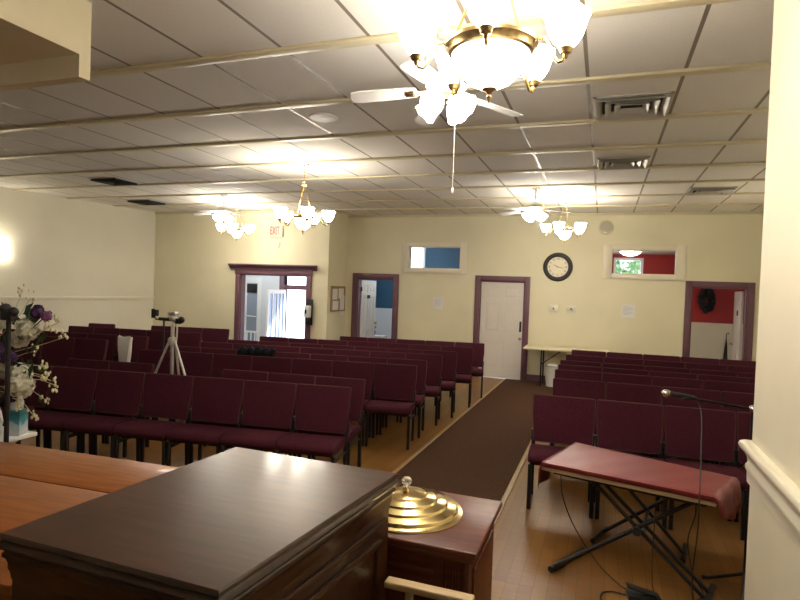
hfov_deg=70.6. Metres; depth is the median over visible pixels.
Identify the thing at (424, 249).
window
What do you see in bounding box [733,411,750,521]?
chair
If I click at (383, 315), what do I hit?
tile wainscot
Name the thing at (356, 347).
chair
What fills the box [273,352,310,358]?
chair
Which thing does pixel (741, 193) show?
trim
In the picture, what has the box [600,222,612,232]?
grille
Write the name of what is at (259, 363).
chair
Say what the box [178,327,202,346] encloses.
chair
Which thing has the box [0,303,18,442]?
pole
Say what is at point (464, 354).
chair
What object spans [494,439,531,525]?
trim
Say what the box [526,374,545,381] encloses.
baseboard
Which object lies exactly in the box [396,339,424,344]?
chair
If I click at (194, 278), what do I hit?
wall
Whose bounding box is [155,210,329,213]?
trim
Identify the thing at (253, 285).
door
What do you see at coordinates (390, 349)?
chair
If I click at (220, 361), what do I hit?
chair
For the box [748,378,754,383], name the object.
chair
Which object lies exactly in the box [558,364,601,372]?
chair
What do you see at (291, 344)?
chair
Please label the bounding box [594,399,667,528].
chair
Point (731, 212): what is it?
trim
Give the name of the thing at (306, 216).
chandelier
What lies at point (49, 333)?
chair
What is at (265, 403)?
chair
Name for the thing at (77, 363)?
chair
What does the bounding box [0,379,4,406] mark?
chair
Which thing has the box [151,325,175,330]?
chair
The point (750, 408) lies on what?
microphone stand
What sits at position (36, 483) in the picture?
wooden desk
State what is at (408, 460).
trim
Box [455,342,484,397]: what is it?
chair
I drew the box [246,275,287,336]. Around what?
wall
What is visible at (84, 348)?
chair
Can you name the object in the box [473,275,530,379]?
door
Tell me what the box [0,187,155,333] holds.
wall
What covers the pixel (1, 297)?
trim
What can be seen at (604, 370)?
chair
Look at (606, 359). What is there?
chair
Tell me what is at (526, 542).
floor
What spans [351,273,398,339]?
door
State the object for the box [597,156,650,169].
ceiling vent
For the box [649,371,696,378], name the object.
chair
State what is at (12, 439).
plant stand
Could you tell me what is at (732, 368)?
chair
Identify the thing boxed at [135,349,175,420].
chair
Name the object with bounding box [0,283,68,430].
flower arrangement
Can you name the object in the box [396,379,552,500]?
carpet
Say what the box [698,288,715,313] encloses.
wreath
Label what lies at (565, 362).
chair
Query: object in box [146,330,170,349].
chair
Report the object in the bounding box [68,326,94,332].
chair
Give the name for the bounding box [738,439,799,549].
trim
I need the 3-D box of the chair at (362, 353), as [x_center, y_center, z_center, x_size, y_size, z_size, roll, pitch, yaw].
[-0.748,1.189,8.062,0.527,0.913,0.519,2,1,10]
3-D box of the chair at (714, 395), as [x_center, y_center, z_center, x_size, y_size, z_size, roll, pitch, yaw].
[2.942,1.376,5.658,0.551,0.913,0.519,2,1,17]
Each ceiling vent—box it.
[89,177,138,185]
[126,199,167,204]
[593,91,674,120]
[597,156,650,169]
[686,186,737,195]
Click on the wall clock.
(557, 266)
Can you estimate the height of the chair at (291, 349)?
0.913 m
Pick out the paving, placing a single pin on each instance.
(293, 329)
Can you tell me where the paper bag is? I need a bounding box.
[118,335,132,361]
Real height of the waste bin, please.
0.474 m
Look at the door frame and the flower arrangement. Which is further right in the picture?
the door frame
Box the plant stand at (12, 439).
[0,426,36,443]
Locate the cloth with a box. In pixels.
[538,442,741,519]
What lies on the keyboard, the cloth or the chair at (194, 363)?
the cloth
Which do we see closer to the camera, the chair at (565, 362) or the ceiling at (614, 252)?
the chair at (565, 362)
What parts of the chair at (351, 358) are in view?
backrest, leg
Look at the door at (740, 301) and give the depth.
10.61 m
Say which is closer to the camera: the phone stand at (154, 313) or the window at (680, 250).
the phone stand at (154, 313)
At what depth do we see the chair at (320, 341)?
9.63 m
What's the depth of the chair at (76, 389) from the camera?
5.70 m
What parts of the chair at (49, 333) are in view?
backrest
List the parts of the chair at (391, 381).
leg, leg, seat frame, seat, backrest, leg, leg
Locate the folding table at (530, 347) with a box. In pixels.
[523,345,608,385]
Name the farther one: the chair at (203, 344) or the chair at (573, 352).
the chair at (573, 352)
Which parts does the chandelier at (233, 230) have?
lamp shade, lamp shade, lamp shade, lamp shade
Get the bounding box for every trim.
[0,61,770,132]
[0,108,768,159]
[0,139,766,177]
[0,296,154,299]
[12,162,765,189]
[67,179,764,198]
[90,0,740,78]
[113,192,764,206]
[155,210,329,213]
[328,203,763,210]
[348,211,763,217]
[392,379,504,472]
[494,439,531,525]
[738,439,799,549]
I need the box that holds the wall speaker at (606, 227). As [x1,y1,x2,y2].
[599,220,613,234]
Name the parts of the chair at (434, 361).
backrest, seat, leg, leg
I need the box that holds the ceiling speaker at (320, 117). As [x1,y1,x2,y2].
[309,113,337,121]
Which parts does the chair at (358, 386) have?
seat, backrest, leg, leg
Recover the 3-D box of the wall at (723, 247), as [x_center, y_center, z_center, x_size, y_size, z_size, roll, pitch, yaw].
[2.742,-0.052,11.815,8.450,3.480,0.150,3,1,20]
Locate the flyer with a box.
[339,295,344,314]
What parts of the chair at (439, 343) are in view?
backrest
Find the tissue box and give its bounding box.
[9,396,27,435]
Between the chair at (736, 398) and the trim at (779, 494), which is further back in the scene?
the chair at (736, 398)
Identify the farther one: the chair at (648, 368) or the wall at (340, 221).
the wall at (340, 221)
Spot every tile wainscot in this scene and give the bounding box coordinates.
[376,308,391,338]
[690,322,742,359]
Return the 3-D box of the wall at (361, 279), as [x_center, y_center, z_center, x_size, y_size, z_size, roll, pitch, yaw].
[0.547,-0.672,14.063,3.590,1.940,2.600,3,1,20]
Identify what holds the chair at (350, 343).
on the floor
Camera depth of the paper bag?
8.72 m
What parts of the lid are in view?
knob, crystal knob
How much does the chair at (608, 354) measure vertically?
0.913 m
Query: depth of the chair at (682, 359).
8.91 m
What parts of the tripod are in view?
pan handle, leg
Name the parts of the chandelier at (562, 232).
lamp shade, lamp shade, lamp shade, lamp shade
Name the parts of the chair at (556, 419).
leg, leg, seat, backrest, leg, leg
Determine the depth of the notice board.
12.66 m
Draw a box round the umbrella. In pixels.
[723,333,728,358]
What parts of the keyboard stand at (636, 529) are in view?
leg, leg, leg, leg, leg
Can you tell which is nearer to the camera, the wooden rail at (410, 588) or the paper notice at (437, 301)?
the wooden rail at (410, 588)
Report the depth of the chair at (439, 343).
10.14 m
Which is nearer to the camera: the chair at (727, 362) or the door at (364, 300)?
the chair at (727, 362)
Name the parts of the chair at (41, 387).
seat, backrest, leg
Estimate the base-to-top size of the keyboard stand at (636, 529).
0.609 m
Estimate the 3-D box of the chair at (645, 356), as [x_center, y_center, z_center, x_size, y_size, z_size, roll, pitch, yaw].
[4.128,1.348,8.887,0.551,0.913,0.519,2,1,17]
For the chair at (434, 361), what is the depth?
8.02 m
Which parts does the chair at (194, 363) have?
backrest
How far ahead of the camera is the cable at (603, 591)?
3.50 m
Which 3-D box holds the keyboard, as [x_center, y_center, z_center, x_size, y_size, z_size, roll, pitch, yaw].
[1.548,1.171,3.772,1.104,0.085,0.650,3,2,42]
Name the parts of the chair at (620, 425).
leg, leg, backrest, seat, leg, leg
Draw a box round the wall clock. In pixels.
[543,253,572,280]
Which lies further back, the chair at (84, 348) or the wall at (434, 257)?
the wall at (434, 257)
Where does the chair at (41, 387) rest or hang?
on the floor
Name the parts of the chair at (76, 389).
seat frame, leg, seat, leg, backrest, leg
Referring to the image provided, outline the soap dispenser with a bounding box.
[304,299,312,324]
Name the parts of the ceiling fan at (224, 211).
blade, blade, lamp shade, motor, lamp shade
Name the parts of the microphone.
handle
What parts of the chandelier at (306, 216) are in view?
lamp shade, lamp shade, lamp shade, lamp shade, lamp shade, lamp shade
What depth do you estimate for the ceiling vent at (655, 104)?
4.79 m
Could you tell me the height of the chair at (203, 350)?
0.913 m
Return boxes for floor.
[21,376,746,599]
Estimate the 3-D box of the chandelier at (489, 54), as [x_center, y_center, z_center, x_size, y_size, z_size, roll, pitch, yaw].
[0.377,-1.273,2.495,0.788,0.800,0.819,2,1,-6]
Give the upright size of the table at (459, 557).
0.880 m
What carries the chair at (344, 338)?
on the floor
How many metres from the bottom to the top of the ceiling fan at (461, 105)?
1.026 m
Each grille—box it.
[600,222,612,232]
[661,389,669,397]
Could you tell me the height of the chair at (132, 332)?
0.913 m
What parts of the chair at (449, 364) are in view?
backrest, seat, leg, leg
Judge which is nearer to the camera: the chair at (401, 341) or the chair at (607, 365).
the chair at (607, 365)
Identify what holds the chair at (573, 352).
on the floor
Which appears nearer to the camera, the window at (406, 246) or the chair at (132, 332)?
the chair at (132, 332)
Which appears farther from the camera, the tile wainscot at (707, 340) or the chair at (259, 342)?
the tile wainscot at (707, 340)
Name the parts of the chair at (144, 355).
backrest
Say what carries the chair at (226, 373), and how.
on the floor
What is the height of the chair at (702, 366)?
0.913 m
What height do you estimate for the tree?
3.818 m
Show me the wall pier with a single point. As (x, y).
(772, 572)
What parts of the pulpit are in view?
panel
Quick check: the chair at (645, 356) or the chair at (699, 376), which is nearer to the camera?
the chair at (699, 376)
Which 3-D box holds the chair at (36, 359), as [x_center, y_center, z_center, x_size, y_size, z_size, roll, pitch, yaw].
[-5.690,0.991,8.361,0.527,0.913,0.519,2,1,10]
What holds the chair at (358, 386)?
on the floor
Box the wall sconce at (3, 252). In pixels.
[0,248,8,258]
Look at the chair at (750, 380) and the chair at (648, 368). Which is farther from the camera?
the chair at (648, 368)
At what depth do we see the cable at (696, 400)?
3.26 m
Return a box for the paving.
[286,321,304,337]
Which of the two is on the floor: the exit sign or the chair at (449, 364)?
the chair at (449, 364)
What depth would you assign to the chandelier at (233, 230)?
11.63 m
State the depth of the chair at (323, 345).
8.82 m
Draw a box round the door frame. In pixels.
[228,263,316,339]
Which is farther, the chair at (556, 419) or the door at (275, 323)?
the door at (275, 323)
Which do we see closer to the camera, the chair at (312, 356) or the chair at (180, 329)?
the chair at (312, 356)
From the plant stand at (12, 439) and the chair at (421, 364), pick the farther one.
the chair at (421, 364)
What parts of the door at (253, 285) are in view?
sign plate, pane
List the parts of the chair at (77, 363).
leg, seat, leg, backrest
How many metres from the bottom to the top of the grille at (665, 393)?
0.054 m
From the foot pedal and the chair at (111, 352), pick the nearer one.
the foot pedal
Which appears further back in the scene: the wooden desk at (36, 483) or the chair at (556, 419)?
the chair at (556, 419)
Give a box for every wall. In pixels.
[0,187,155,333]
[153,212,332,339]
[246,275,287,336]
[329,211,348,339]
[345,214,762,375]
[361,279,376,307]
[376,248,459,308]
[612,254,744,323]
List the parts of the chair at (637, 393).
backrest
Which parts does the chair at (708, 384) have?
backrest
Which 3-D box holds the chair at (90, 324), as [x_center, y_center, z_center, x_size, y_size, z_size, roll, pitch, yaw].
[-5.924,0.925,10.951,0.527,0.913,0.519,2,1,4]
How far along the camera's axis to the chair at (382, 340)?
10.30 m
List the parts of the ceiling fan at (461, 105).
blade, blade, lamp shade, blade, lamp shade, motor, pull chain, lamp shade, lamp shade, blade, blade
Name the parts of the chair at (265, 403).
seat frame, seat, backrest, leg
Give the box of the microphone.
[661,389,696,399]
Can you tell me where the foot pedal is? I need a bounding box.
[625,582,661,599]
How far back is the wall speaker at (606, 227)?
11.22 m
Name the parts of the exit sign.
panel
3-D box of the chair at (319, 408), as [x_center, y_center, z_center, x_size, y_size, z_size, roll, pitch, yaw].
[-0.766,1.255,5.063,0.527,0.913,0.519,2,1,11]
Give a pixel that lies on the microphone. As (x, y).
(666, 393)
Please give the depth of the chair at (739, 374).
7.29 m
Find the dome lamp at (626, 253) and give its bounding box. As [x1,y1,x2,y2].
[618,251,641,255]
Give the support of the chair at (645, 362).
on the floor
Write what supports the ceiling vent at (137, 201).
in the ceiling at (124, 33)
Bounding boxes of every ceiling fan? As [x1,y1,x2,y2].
[193,195,255,226]
[350,25,524,193]
[500,187,575,258]
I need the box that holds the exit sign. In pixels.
[269,225,283,236]
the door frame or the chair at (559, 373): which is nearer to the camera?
the chair at (559, 373)
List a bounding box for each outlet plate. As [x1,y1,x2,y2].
[549,305,557,311]
[566,305,575,312]
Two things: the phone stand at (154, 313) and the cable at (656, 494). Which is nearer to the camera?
the cable at (656, 494)
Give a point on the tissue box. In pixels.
(18, 421)
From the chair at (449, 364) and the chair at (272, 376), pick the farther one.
the chair at (449, 364)
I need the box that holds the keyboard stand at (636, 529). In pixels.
[548,482,716,599]
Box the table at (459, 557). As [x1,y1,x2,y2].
[385,491,501,599]
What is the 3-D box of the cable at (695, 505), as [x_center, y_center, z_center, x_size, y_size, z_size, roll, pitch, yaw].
[1.756,1.531,3.398,0.105,0.624,0.396,3,2,36]
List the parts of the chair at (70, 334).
backrest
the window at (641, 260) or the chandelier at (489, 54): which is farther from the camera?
the window at (641, 260)
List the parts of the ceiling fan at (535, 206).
blade, blade, lamp shade, lamp shade, motor, lamp shade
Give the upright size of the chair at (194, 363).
0.913 m
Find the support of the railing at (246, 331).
on the floor
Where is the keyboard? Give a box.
[541,466,716,506]
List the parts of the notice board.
cork panel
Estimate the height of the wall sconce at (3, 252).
0.220 m
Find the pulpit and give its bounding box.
[0,447,398,599]
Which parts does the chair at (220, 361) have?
backrest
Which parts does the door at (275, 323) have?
pane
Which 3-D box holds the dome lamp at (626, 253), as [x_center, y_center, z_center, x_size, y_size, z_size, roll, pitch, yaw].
[5.136,-1.041,12.596,0.500,0.125,0.500,3,1,20]
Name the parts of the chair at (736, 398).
backrest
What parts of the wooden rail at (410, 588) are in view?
post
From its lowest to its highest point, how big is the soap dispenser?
0.570 m
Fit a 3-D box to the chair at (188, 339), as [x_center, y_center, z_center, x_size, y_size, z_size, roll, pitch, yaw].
[-3.816,1.028,9.790,0.527,0.913,0.519,2,1,11]
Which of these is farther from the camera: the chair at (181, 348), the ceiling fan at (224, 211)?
the ceiling fan at (224, 211)
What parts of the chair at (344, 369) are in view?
backrest, leg, seat, leg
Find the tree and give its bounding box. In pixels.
[616,260,639,273]
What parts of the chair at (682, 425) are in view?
leg, leg, backrest, seat, leg, leg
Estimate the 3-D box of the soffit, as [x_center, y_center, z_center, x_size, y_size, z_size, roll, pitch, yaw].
[-4.917,-1.615,1.581,4.550,0.460,5.467,3,1,20]
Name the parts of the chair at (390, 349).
backrest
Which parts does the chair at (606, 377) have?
backrest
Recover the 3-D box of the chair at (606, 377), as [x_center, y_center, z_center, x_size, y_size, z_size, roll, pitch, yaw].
[2.632,1.345,6.546,0.551,0.913,0.519,2,1,17]
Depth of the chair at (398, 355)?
8.16 m
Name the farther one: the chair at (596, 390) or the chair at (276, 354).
the chair at (276, 354)
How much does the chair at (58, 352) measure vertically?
0.913 m
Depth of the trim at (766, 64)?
4.60 m
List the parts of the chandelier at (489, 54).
lamp shade, arm, lamp shade, arm, rod, arm, lamp shade, lamp shade, rod, arm, lamp shade, arm, lamp shade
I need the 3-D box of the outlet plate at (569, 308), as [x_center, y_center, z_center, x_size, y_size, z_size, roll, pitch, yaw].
[3.474,0.183,11.455,0.190,0.140,0.036,3,1,20]
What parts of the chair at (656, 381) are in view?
backrest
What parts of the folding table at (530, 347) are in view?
leg, leg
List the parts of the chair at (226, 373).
leg, seat, backrest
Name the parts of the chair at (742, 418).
leg, seat, backrest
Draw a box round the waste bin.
[544,363,557,386]
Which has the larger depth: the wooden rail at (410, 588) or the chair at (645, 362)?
the chair at (645, 362)
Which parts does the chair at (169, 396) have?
leg, seat frame, leg, seat, leg, backrest, leg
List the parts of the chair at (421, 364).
leg, leg, seat, backrest, leg, leg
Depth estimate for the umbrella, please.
12.93 m
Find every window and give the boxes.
[401,242,467,273]
[423,248,425,267]
[602,245,686,280]
[613,258,643,273]
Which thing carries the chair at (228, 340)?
on the floor
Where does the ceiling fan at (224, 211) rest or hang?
hanging from the ceiling at (124, 33)
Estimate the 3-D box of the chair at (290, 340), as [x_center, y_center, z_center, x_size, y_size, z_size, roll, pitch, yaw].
[-1.720,1.121,9.531,0.527,0.913,0.519,2,1,9]
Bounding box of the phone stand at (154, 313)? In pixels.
[151,309,169,349]
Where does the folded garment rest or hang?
on the chair
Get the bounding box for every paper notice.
[433,297,442,308]
[621,305,634,317]
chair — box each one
[0,364,53,447]
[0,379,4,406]
[12,336,42,364]
[16,366,99,454]
[26,331,58,364]
[34,358,110,452]
[36,332,88,366]
[40,336,74,365]
[62,369,145,461]
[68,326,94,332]
[73,338,108,360]
[79,361,154,456]
[88,323,114,327]
[88,333,117,360]
[94,327,120,334]
[113,373,194,464]
[115,335,148,362]
[120,328,146,335]
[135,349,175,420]
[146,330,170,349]
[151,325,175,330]
[155,351,213,422]
[165,376,244,465]
[167,346,200,352]
[174,331,201,346]
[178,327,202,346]
[195,354,252,423]
[197,369,268,460]
[201,342,233,348]
[201,347,236,354]
[202,328,229,342]
[219,380,296,455]
[227,339,258,344]
[233,343,266,349]
[246,372,315,458]
[251,356,292,373]
[258,341,289,345]
[259,336,288,341]
[267,345,300,352]
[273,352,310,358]
[276,384,351,464]
[288,338,317,343]
[290,343,321,347]
[291,358,332,376]
[297,376,365,466]
[300,347,334,354]
[310,354,348,360]
[318,339,347,345]
[322,344,354,349]
[332,361,374,445]
[335,349,369,413]
[340,336,367,341]
[348,341,378,346]
[348,356,387,434]
[355,346,388,351]
[365,363,417,449]
[368,338,396,342]
[370,351,405,422]
[378,342,409,348]
[379,358,426,437]
[388,348,422,414]
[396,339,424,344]
[399,353,442,425]
[409,344,440,405]
[417,350,456,417]
[425,340,454,396]
[440,346,472,407]
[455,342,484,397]
[526,394,595,518]
[550,378,605,445]
[554,369,601,443]
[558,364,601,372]
[560,360,600,366]
[566,354,603,366]
[571,350,605,356]
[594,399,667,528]
[602,363,644,369]
[602,367,648,375]
[602,373,653,456]
[604,357,642,364]
[606,352,642,359]
[606,382,664,458]
[643,354,679,361]
[643,360,684,367]
[645,366,689,372]
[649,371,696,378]
[652,376,708,462]
[661,405,746,540]
[662,386,728,465]
[680,357,718,363]
[685,362,727,370]
[690,369,736,376]
[697,374,747,382]
[704,380,754,463]
[719,359,755,366]
[720,391,753,464]
[728,365,755,372]
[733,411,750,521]
[737,372,754,377]
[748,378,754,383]
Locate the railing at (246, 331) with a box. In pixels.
[244,330,259,340]
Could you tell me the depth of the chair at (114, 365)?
6.22 m
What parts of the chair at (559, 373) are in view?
backrest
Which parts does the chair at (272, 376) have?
seat, backrest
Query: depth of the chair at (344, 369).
6.94 m
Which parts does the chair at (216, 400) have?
leg, leg, seat frame, seat, backrest, leg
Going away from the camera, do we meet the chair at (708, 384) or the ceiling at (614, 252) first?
the chair at (708, 384)
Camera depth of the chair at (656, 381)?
6.57 m
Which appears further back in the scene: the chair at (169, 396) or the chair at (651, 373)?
the chair at (651, 373)
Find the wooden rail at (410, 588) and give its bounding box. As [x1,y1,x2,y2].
[384,576,474,599]
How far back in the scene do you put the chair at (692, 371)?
7.40 m
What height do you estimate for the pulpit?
1.150 m
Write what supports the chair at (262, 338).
on the floor
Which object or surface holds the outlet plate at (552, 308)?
attached to the wall at (723, 247)
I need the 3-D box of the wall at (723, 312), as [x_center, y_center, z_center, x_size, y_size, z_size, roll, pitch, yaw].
[6.364,-0.293,13.500,3.600,1.570,0.120,3,1,20]
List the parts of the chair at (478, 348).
seat, backrest, leg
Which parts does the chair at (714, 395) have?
backrest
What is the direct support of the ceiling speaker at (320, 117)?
attached to the ceiling at (124, 33)
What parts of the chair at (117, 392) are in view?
leg, seat frame, leg, seat, leg, backrest, leg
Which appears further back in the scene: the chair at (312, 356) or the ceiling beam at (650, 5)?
the chair at (312, 356)
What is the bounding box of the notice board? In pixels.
[330,286,345,311]
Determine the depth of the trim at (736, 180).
8.99 m
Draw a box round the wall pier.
[744,0,799,599]
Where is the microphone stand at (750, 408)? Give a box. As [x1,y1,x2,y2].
[681,397,753,599]
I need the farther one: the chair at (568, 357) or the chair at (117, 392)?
the chair at (568, 357)
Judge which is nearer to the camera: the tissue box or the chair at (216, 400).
the tissue box
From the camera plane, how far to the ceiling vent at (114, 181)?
9.46 m
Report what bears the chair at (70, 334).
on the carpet
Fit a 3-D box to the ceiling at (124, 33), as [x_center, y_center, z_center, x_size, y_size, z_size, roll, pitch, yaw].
[-2.279,-1.937,5.545,16.200,0.200,15.320,3,1,20]
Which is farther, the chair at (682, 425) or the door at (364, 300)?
the door at (364, 300)
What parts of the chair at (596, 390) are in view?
backrest, seat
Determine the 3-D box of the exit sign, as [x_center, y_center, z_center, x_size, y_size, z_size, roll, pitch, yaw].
[-2.775,-1.547,12.679,0.340,0.260,0.062,3,1,20]
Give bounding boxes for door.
[244,277,262,340]
[265,276,305,336]
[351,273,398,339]
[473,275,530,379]
[682,281,755,360]
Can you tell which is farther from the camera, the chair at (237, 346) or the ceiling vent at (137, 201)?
the ceiling vent at (137, 201)
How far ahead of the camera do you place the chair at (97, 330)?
10.28 m
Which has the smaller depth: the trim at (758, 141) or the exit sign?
the trim at (758, 141)
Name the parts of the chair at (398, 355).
backrest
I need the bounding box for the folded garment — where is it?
[236,346,275,356]
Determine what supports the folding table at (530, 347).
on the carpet
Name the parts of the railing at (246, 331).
rail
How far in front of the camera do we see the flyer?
12.93 m
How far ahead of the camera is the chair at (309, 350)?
8.34 m
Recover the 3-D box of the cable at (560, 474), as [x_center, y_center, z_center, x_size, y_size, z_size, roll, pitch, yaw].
[1.256,1.494,3.659,0.481,0.627,0.037,3,2,36]
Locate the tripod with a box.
[154,311,205,446]
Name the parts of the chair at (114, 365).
leg, seat, leg, leg, backrest, leg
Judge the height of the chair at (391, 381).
0.913 m
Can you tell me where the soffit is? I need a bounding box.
[0,0,91,91]
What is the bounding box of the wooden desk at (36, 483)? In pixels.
[0,441,178,599]
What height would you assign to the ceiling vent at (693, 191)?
0.042 m
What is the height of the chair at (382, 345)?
0.913 m
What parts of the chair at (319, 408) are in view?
seat, seat frame, backrest, leg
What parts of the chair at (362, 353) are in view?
backrest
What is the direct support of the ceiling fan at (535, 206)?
hanging from the ceiling at (124, 33)
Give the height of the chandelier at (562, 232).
0.790 m
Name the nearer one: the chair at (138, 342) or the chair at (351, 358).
the chair at (351, 358)
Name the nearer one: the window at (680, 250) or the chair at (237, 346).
the chair at (237, 346)
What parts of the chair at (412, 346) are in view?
backrest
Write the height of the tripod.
1.477 m
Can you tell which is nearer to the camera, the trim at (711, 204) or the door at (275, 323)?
the trim at (711, 204)
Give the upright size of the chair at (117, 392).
0.913 m
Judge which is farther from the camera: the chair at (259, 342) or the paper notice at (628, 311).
the paper notice at (628, 311)
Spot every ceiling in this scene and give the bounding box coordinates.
[0,0,773,214]
[613,251,674,254]
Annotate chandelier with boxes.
[216,202,254,240]
[273,163,334,234]
[396,0,590,103]
[541,198,586,242]
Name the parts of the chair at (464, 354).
seat, backrest, leg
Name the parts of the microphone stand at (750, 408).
leg, leg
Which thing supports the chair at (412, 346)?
on the floor
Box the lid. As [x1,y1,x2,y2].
[388,476,462,533]
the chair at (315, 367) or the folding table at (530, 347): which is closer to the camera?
the chair at (315, 367)
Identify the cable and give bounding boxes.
[560,474,626,588]
[600,591,625,599]
[651,494,656,591]
[687,505,703,599]
[691,400,701,599]
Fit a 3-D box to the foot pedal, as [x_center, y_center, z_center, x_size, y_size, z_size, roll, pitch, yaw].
[1.484,1.787,3.447,0.196,0.085,0.090,2,1,8]
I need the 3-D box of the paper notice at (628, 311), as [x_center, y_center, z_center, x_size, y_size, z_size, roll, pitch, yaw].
[4.485,0.222,11.107,0.240,0.250,0.006,3,1,20]

